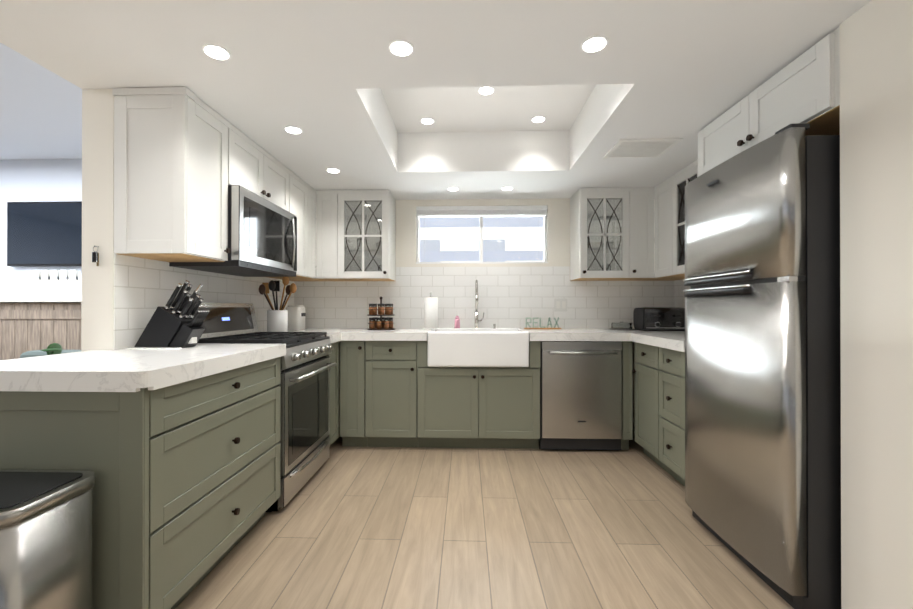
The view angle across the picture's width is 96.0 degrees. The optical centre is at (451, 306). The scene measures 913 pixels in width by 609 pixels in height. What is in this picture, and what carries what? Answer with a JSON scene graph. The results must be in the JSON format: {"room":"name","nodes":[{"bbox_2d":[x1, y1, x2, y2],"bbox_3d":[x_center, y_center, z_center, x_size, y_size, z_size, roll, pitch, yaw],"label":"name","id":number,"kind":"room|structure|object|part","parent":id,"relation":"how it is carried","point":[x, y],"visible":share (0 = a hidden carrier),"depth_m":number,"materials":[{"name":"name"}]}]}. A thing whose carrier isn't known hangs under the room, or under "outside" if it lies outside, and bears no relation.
{"room":"kitchen","nodes":[
{"label":"kitchen","id":0,"kind":"room"},
{"bbox_2d":[0,159,81,280],"bbox_3d":[-3.986,-0.168,3.899,4.685,2.600,0.150,0,0,2],"label":"wall","id":1,"kind":"structure","parent":0,"point":[43,180],"depth_m":3.80,"materials":[{"name":"paint"}]},
{"bbox_2d":[7,201,81,266],"bbox_3d":[-3.573,-0.663,3.779,1.020,0.590,0.056,0,0,2],"label":"wall-mounted tv","id":2,"kind":"object","parent":1,"relation":"attached to","point":[44,234],"visible":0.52,"depth_m":3.76,"materials":[{"name":"black plastic"}]},
{"bbox_2d":[0,43,81,159],"bbox_3d":[-4.176,-1.409,0.483,4.835,0.060,6.700,0,0,2],"label":"ceiling","id":3,"kind":"structure","parent":0,"point":[40,112],"depth_m":2.91,"materials":[{"name":"paint"}]},
{"bbox_2d":[40,343,62,354],"bbox_3d":[-1.928,0.654,2.019,0.294,0.944,0.301,0,0,2],"label":"potted plant","id":4,"kind":"object","parent":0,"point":[53,348],"visible":0.1,"depth_m":2.02,"materials":[{"name":"green plant"}]},
{"bbox_2d":[81,89,113,350],"bbox_3d":[-1.601,0.064,2.888,0.150,2.130,1.990,0,0,2],"label":"wall","id":5,"kind":"structure","parent":0,"point":[97,318],"depth_m":1.90,"materials":[{"name":"paint"}]},
{"bbox_2d":[92,246,98,265],"bbox_3d":[-1.630,-0.231,1.883,0.026,0.093,0.022,0,0,2],"label":"hook","id":6,"kind":"object","parent":5,"relation":"attached to","point":[95,256],"visible":0.94,"depth_m":1.87,"materials":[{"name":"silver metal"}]},
{"bbox_2d":[112,87,195,253],"bbox_3d":[-1.385,-0.622,1.913,0.345,0.756,0.070,0,0,2],"label":"upper cabinet","id":7,"kind":"object","parent":5,"relation":"attached to","point":[150,163],"visible":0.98,"depth_m":1.89,"materials":[{"name":"white wood"}]},
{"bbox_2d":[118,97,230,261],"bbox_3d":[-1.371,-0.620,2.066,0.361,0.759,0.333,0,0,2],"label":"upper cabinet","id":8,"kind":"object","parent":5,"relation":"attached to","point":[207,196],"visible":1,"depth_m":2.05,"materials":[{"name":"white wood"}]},
{"bbox_2d":[114,253,293,349],"bbox_3d":[-1.524,-0.019,2.884,0.006,0.445,1.981,0,0,2],"label":"wall tiles","id":9,"kind":"structure","parent":5,"relation":"attached to","point":[144,288],"depth_m":2.16,"materials":[{"name":"white tile"}]},
{"bbox_2d":[187,96,315,193],"bbox_3d":[-1.204,-0.983,2.713,0.022,0.030,1.635,0,0,2],"label":"crown molding","id":10,"kind":"structure","parent":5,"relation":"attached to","point":[207,108],"depth_m":2.41,"materials":[{"name":"white wood"}]},
{"bbox_2d":[228,128,288,211],"bbox_3d":[-1.353,-0.830,2.618,0.361,0.336,0.764,0,0,2],"label":"upper cabinet","id":11,"kind":"object","parent":5,"relation":"attached to","point":[251,168],"visible":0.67,"depth_m":2.53,"materials":[{"name":"white wood"}]},
{"bbox_2d":[169,185,296,276],"bbox_3d":[-1.314,-0.438,2.614,0.435,0.441,0.757,0,0,2],"label":"microwave","id":12,"kind":"object","parent":11,"relation":"attached to","point":[262,237],"visible":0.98,"depth_m":2.44,"materials":[{"name":"grey metal"}]},
{"bbox_2d":[269,174,315,278],"bbox_3d":[-1.331,-0.616,3.267,0.361,0.759,0.532,0,0,2],"label":"upper cabinet","id":13,"kind":"object","parent":5,"relation":"attached to","point":[302,202],"visible":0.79,"depth_m":3.28,"materials":[{"name":"white wood"}]},
{"bbox_2d":[0,0,870,199],"bbox_3d":[0.161,-1.189,0.487,3.835,0.360,7.000,0,0,2],"label":"ceiling","id":14,"kind":"structure","parent":0,"point":[347,91],"depth_m":1.76,"materials":[{"name":"paint"}]},
{"bbox_2d":[202,44,230,59],"bbox_3d":[-0.930,-1.002,1.623,0.099,0.006,0.099,0,0,-4],"label":"recessed light","id":15,"kind":"object","parent":14,"relation":"in","point":[214,51],"depth_m":1.62,"materials":[{"name":"white plastic"}]},
{"bbox_2d":[284,126,302,133],"bbox_3d":[-0.900,-0.999,2.333,0.099,0.006,0.099,0,0,-4],"label":"recessed light","id":16,"kind":"object","parent":14,"relation":"in","point":[290,129],"depth_m":2.32,"materials":[{"name":"white plastic"}]},
{"bbox_2d":[326,168,339,172],"bbox_3d":[-0.874,-0.997,3.022,0.099,0.006,0.099,0,0,-4],"label":"recessed light","id":17,"kind":"object","parent":14,"relation":"in","point":[332,170],"depth_m":3.01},
{"bbox_2d":[388,40,413,56],"bbox_3d":[-0.197,-1.002,1.599,0.099,0.006,0.099,0,0,-4],"label":"recessed light","id":18,"kind":"object","parent":14,"relation":"in","point":[405,48],"depth_m":1.59,"materials":[{"name":"white plastic"}]},
{"bbox_2d":[420,117,434,123],"bbox_3d":[-0.171,-1.294,2.870,0.099,0.006,0.099,0,0,-4],"label":"recessed light","id":19,"kind":"object","parent":14,"relation":"in","point":[426,120],"depth_m":2.86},
{"bbox_2d":[447,187,458,190],"bbox_3d":[0.010,-0.995,3.493,0.099,0.006,0.099,0,0,-4],"label":"recessed light","id":20,"kind":"object","parent":14,"relation":"in","point":[450,188],"depth_m":3.48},
{"bbox_2d":[478,86,493,94],"bbox_3d":[0.205,-1.295,2.467,0.099,0.006,0.099,0,0,-4],"label":"recessed light","id":21,"kind":"object","parent":14,"relation":"in","point":[486,90],"depth_m":2.46,"materials":[{"name":"white plastic"}]},
{"bbox_2d":[501,187,512,189],"bbox_3d":[0.469,-0.996,3.477,0.099,0.006,0.099,0,0,-4],"label":"recessed light","id":22,"kind":"object","parent":14,"relation":"in","point":[503,188],"depth_m":3.46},
{"bbox_2d":[531,116,545,122],"bbox_3d":[0.598,-1.294,2.844,0.099,0.006,0.099,0,0,-4],"label":"recessed light","id":23,"kind":"object","parent":14,"relation":"in","point":[537,119],"depth_m":2.84,"materials":[{"name":"white plastic"}]},
{"bbox_2d":[581,35,607,52],"bbox_3d":[0.546,-1.002,1.574,0.099,0.006,0.099,0,0,-4],"label":"recessed light","id":24,"kind":"object","parent":14,"relation":"in","point":[596,43],"depth_m":1.57,"materials":[{"name":"white plastic"}]},
{"bbox_2d":[603,138,682,157],"bbox_3d":[1.195,-0.998,2.603,0.370,0.008,0.300,0,0,2],"label":"ceiling vent","id":25,"kind":"object","parent":14,"relation":"in","point":[643,148],"visible":1,"depth_m":2.58,"materials":[{"name":"white metal"}]},
{"bbox_2d":[175,427,793,608],"bbox_3d":[-1.557,1.154,1.537,10.000,0.060,9.000,0,0,2],"label":"floor","id":26,"kind":"structure","parent":0,"point":[367,527],"depth_m":1.96,"materials":[{"name":"brown wood"}]},
{"bbox_2d":[0,281,81,360],"bbox_3d":[-3.826,0.457,3.686,2.120,1.350,0.258,0,0,2],"label":"fireplace","id":27,"kind":"object","parent":26,"relation":"on","point":[40,291],"depth_m":3.59,"materials":[{"name":"brown wood"}]},
{"bbox_3d":[-3.833,0.551,3.613,1.430,1.160,0.043,0,0,2],"label":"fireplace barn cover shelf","id":28,"kind":"part","parent":27,"relation":"part of","materials":[{"name":"brown wood"}]},
{"bbox_2d":[32,270,77,280],"bbox_3d":[-3.381,-0.273,3.674,0.710,0.110,0.061,0,0,2],"label":"hook rack","id":29,"kind":"object","parent":27,"relation":"on","point":[54,275],"visible":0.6,"depth_m":3.65,"materials":[{"name":"paint"}]},
{"bbox_2d":[0,470,93,608],"bbox_3d":[-1.315,0.810,1.127,0.498,0.626,0.263,0,0,2],"label":"trash can","id":30,"kind":"object","parent":26,"relation":"on","point":[46,527],"visible":1,"depth_m":1.11,"materials":[{"name":"silver metal"}]},
{"bbox_2d":[20,350,80,357],"bbox_3d":[-2.216,0.699,2.761,0.700,0.860,0.700,0,0,2],"label":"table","id":31,"kind":"object","parent":26,"relation":"on","point":[33,353],"visible":0.02,"depth_m":2.44,"materials":[{"name":"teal fabric"}]},
{"bbox_2d":[0,357,280,608],"bbox_3d":[-1.265,0.688,1.750,0.709,0.874,0.948,0,0,2],"label":"base cabinet","id":32,"kind":"object","parent":26,"relation":"on","point":[214,465],"depth_m":1.34,"materials":[{"name":"green wood"}]},
{"bbox_3d":[-1.293,0.686,1.289,0.683,0.874,0.025,0,0,2],"label":"base cabinet end panel","id":33,"kind":"part","parent":32,"relation":"part of","materials":[{"name":"green wood"}]},
{"bbox_2d":[0,333,340,391],"bbox_3d":[-1.264,0.233,2.237,0.738,0.062,1.962,0,0,2],"label":"countertop","id":34,"kind":"structure","parent":32,"relation":"on","point":[127,370],"depth_m":1.41,"materials":[{"name":"stone"}]},
{"bbox_2d":[126,347,181,348],"bbox_3d":[-1.408,0.198,1.940,0.240,0.006,0.040,0,0,2],"label":"glass cutting board","id":35,"kind":"object","parent":34,"relation":"on","point":[154,348],"visible":1,"depth_m":1.94,"materials":[{"name":"white glass"}]},
{"bbox_2d":[134,280,209,347],"bbox_3d":[-1.368,0.036,2.022,0.314,0.330,0.115,0,0,2],"label":"knife block","id":36,"kind":"object","parent":34,"relation":"on","point":[175,324],"visible":0.98,"depth_m":1.97,"materials":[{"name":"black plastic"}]},
{"bbox_2d":[258,277,296,331],"bbox_3d":[-1.345,-0.016,3.172,0.261,0.442,0.268,0,0,2],"label":"utensil crock","id":37,"kind":"object","parent":34,"relation":"on","point":[277,320],"visible":0.98,"depth_m":3.12,"materials":[{"name":"white ceramic"}]},
{"bbox_2d":[171,302,336,511],"bbox_3d":[-1.178,0.553,2.606,0.696,1.150,0.757,0,0,2],"label":"range","id":38,"kind":"object","parent":26,"relation":"on","point":[306,366],"visible":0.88,"depth_m":2.50,"materials":[{"name":"grey metal"}]},
{"bbox_2d":[326,341,338,444],"bbox_3d":[-1.190,0.693,3.128,0.600,0.874,0.262,0,0,2],"label":"base cabinet","id":39,"kind":"object","parent":26,"relation":"on","point":[334,400],"visible":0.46,"depth_m":3.14,"materials":[{"name":"green wood"}]},
{"bbox_2d":[340,341,367,446],"bbox_3d":[-0.775,0.694,3.513,0.201,0.874,0.626,0,0,2],"label":"base cabinet","id":40,"kind":"object","parent":26,"relation":"on","point":[352,393],"visible":0.75,"depth_m":3.23,"materials":[{"name":"green wood"}]},
{"bbox_2d":[365,341,417,446],"bbox_3d":[-0.469,0.694,3.502,0.407,0.874,0.626,0,0,2],"label":"base cabinet","id":41,"kind":"object","parent":26,"relation":"on","point":[390,393],"visible":0.88,"depth_m":3.22,"materials":[{"name":"green wood"}]},
{"bbox_2d":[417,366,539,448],"bbox_3d":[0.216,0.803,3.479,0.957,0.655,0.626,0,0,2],"label":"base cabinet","id":42,"kind":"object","parent":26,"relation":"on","point":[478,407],"visible":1,"depth_m":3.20,"materials":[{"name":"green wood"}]},
{"bbox_2d":[539,341,621,449],"bbox_3d":[1.007,0.695,3.428,0.617,0.872,0.656,0,0,2],"label":"dishwasher","id":43,"kind":"object","parent":26,"relation":"on","point":[580,395],"visible":0.92,"depth_m":3.16,"materials":[{"name":"grey metal"}]},
{"bbox_2d":[621,341,632,449],"bbox_3d":[1.361,0.694,3.454,0.079,0.874,0.600,0,0,2],"label":"base cabinet","id":44,"kind":"object","parent":26,"relation":"on","point":[627,392],"visible":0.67,"depth_m":3.16,"materials":[{"name":"green wood"}]},
{"bbox_2d":[632,342,671,475],"bbox_3d":[1.671,0.692,2.926,0.626,0.874,0.389,0,0,2],"label":"base cabinet","id":45,"kind":"object","parent":26,"relation":"on","point":[646,370],"visible":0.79,"depth_m":2.92,"materials":[{"name":"green wood"}]},
{"bbox_2d":[631,333,684,351],"bbox_3d":[1.675,0.234,2.741,0.645,0.062,0.757,0,0,2],"label":"countertop","id":46,"kind":"structure","parent":45,"relation":"on","point":[674,341],"depth_m":2.74,"materials":[{"name":"stone"}]},
{"bbox_2d":[659,347,684,485],"bbox_3d":[1.658,0.691,2.557,0.626,0.874,0.342,0,0,2],"label":"base cabinet","id":47,"kind":"object","parent":26,"relation":"on","point":[672,411],"visible":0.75,"depth_m":2.57,"materials":[{"name":"green wood"}]},
{"bbox_2d":[683,123,840,608],"bbox_3d":[1.589,0.228,1.842,0.752,1.795,0.725,0,0,2],"label":"fridge","id":48,"kind":"object","parent":26,"relation":"on","point":[762,385],"visible":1,"depth_m":1.58,"materials":[{"name":"grey metal"}]},
{"bbox_2d":[339,198,634,429],"bbox_3d":[0.276,-0.088,3.901,3.835,2.440,0.160,0,0,2],"label":"wall","id":49,"kind":"structure","parent":0,"point":[558,231],"depth_m":3.82,"materials":[{"name":"paint"}]},
{"bbox_2d":[289,191,395,280],"bbox_3d":[-1.015,-0.615,3.678,0.965,0.759,0.361,0,0,2],"label":"upper cabinet","id":50,"kind":"object","parent":49,"relation":"attached to","point":[355,237],"visible":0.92,"depth_m":3.53,"materials":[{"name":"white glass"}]},
{"bbox_2d":[417,339,539,366],"bbox_3d":[0.216,0.365,3.493,0.957,0.217,0.600,0,0,2],"label":"base cabinet","id":51,"kind":"object","parent":49,"relation":"attached to","point":[534,353],"visible":0.36,"depth_m":3.19,"materials":[{"name":"green wood"}]},
{"bbox_2d":[288,328,684,340],"bbox_3d":[0.262,0.237,3.490,3.519,0.062,0.645,0,0,2],"label":"countertop","id":52,"kind":"structure","parent":51,"relation":"on","point":[358,334],"depth_m":3.20,"materials":[{"name":"stone"}]},
{"bbox_2d":[286,305,305,330],"bbox_3d":[-1.337,0.099,3.524,0.135,0.215,0.140,0,0,2],"label":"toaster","id":53,"kind":"object","parent":52,"relation":"on","point":[296,317],"visible":0.96,"depth_m":3.46,"materials":[{"name":"grey plastic"}]},
{"bbox_2d":[367,296,394,329],"bbox_3d":[-0.626,0.059,3.631,0.240,0.294,0.240,0,0,2],"label":"spice carousel","id":54,"kind":"object","parent":52,"relation":"on","point":[380,324],"visible":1,"depth_m":3.56,"materials":[{"name":"brown glass"}]},
{"bbox_2d":[423,292,438,329],"bbox_3d":[-0.189,0.038,3.696,0.150,0.337,0.150,0,0,2],"label":"paper towel holder","id":55,"kind":"object","parent":52,"relation":"on","point":[430,312],"visible":1,"depth_m":3.64,"materials":[{"name":"white paper"}]},
{"bbox_2d":[454,311,459,327],"bbox_3d":[0.048,0.124,3.734,0.056,0.165,0.063,0,0,2],"label":"soap bottle","id":56,"kind":"object","parent":52,"relation":"on","point":[457,323],"visible":0.85,"depth_m":3.72,"materials":[{"name":"pink plastic"}]},
{"bbox_2d":[427,328,528,366],"bbox_3d":[0.210,0.333,3.424,0.785,0.275,0.525,0,0,2],"label":"farmhouse sink","id":57,"kind":"object","parent":52,"relation":"in","point":[477,347],"visible":0.96,"depth_m":3.16,"materials":[{"name":"white ceramic"}]},
{"bbox_2d":[475,280,483,327],"bbox_3d":[0.245,-0.016,3.683,0.099,0.446,0.190,0,0,2],"label":"faucet","id":58,"kind":"object","parent":52,"relation":"on","point":[476,304],"visible":0.88,"depth_m":3.74,"materials":[{"name":"silver metal"}]},
{"bbox_2d":[524,317,560,328],"bbox_3d":[0.823,0.153,3.732,0.330,0.107,0.040,0,0,2],"label":"decor","id":59,"kind":"object","parent":52,"relation":"on","point":[543,326],"visible":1,"depth_m":3.73,"materials":[{"name":"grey wood"}]},
{"bbox_2d":[610,321,633,329],"bbox_3d":[1.500,0.170,3.629,0.190,0.074,0.100,0,0,2],"label":"butter dish","id":60,"kind":"object","parent":52,"relation":"on","point":[621,328],"visible":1,"depth_m":3.64,"materials":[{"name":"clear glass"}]},
{"bbox_2d":[633,307,684,330],"bbox_3d":[1.791,0.108,3.503,0.390,0.196,0.232,0,0,2],"label":"toaster","id":61,"kind":"object","parent":52,"relation":"on","point":[658,318],"visible":0.94,"depth_m":3.42,"materials":[{"name":"black plastic"}]},
{"bbox_2d":[416,216,547,263],"bbox_3d":[0.278,-0.668,3.873,1.230,0.540,0.099,0,0,2],"label":"window","id":62,"kind":"structure","parent":49,"relation":"in","point":[481,231],"depth_m":3.89,"materials":[{"name":"glass"}]},
{"bbox_2d":[416,205,546,261],"bbox_3d":[0.277,-0.677,3.850,1.220,0.518,0.045,0,0,2],"label":"window blinds","id":63,"kind":"object","parent":62,"relation":"attached to","point":[530,210],"visible":0.92,"depth_m":3.83,"materials":[{"name":"white fabric"}]},
{"bbox_2d":[294,266,673,328],"bbox_3d":[0.273,-0.080,3.818,3.535,0.575,0.006,0,0,2],"label":"wall tile","id":64,"kind":"structure","parent":49,"relation":"attached to","point":[513,297],"depth_m":3.81,"materials":[{"name":"white tile"}]},
{"bbox_2d":[554,298,567,310],"bbox_3d":[1.005,-0.013,3.786,0.120,0.120,0.007,0,0,2],"label":"outlet","id":65,"kind":"object","parent":64,"relation":"attached to","point":[560,304],"visible":1,"depth_m":3.78,"materials":[{"name":"white plastic"}]},
{"bbox_2d":[316,187,653,193],"bbox_3d":[0.262,-0.980,3.490,2.857,0.030,0.022,0,0,2],"label":"crown molding","id":66,"kind":"structure","parent":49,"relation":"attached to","point":[387,191],"depth_m":3.51,"materials":[{"name":"white wood"}]},
{"bbox_2d":[570,190,684,280],"bbox_3d":[1.557,-0.615,3.591,0.950,0.759,0.361,0,0,2],"label":"upper cabinet","id":67,"kind":"object","parent":49,"relation":"attached to","point":[612,235],"visible":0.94,"depth_m":3.45,"materials":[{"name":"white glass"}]},
{"bbox_2d":[839,0,912,608],"bbox_3d":[1.671,0.051,-0.809,0.730,2.130,4.520,0,0,2],"label":"wall","id":68,"kind":"structure","parent":0,"point":[876,191],"depth_m":1.33,"materials":[{"name":"paint"}]},
{"bbox_2d":[698,27,839,176],"bbox_3d":[1.666,-0.858,1.903,0.619,0.284,0.886,0,0,2],"label":"upper cabinet","id":69,"kind":"object","parent":68,"relation":"attached to","point":[804,87],"visible":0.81,"depth_m":1.71,"materials":[{"name":"white wood"}]},
{"bbox_3d":[2.076,0.063,2.599,0.150,2.130,2.320,0,0,2],"label":"wall","id":70,"kind":"structure","parent":0,"visible":0},
{"bbox_2d":[654,164,697,277],"bbox_3d":[1.828,-0.618,2.886,0.361,0.759,1.082,0,0,2],"label":"upper cabinet","id":71,"kind":"object","parent":70,"relation":"attached to","point":[669,210],"visible":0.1,"depth_m":3.15,"materials":[{"name":"white wood"}]},
{"bbox_2d":[654,159,697,190],"bbox_3d":[1.682,-0.982,2.892,0.022,0.030,1.082,0,0,2],"label":"crown molding","id":72,"kind":"structure","parent":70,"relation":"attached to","point":[683,170],"depth_m":3.06,"materials":[{"name":"white wood"}]},
{"bbox_2d":[674,280,689,307],"bbox_3d":[2.013,-0.018,3.059,0.006,0.445,1.394,0,0,2],"label":"wall tiles","id":73,"kind":"structure","parent":70,"relation":"attached to","point":[679,297],"depth_m":3.67,"materials":[{"name":"white tile"}]},
{"label":"outside","id":74,"kind":"structure","parent":0,"visible":0},
{"bbox_2d":[419,216,543,261],"bbox_3d":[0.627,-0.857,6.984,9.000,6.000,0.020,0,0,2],"label":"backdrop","id":75,"kind":"structure","parent":74,"point":[486,228],"depth_m":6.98,"materials":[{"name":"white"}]}
]}

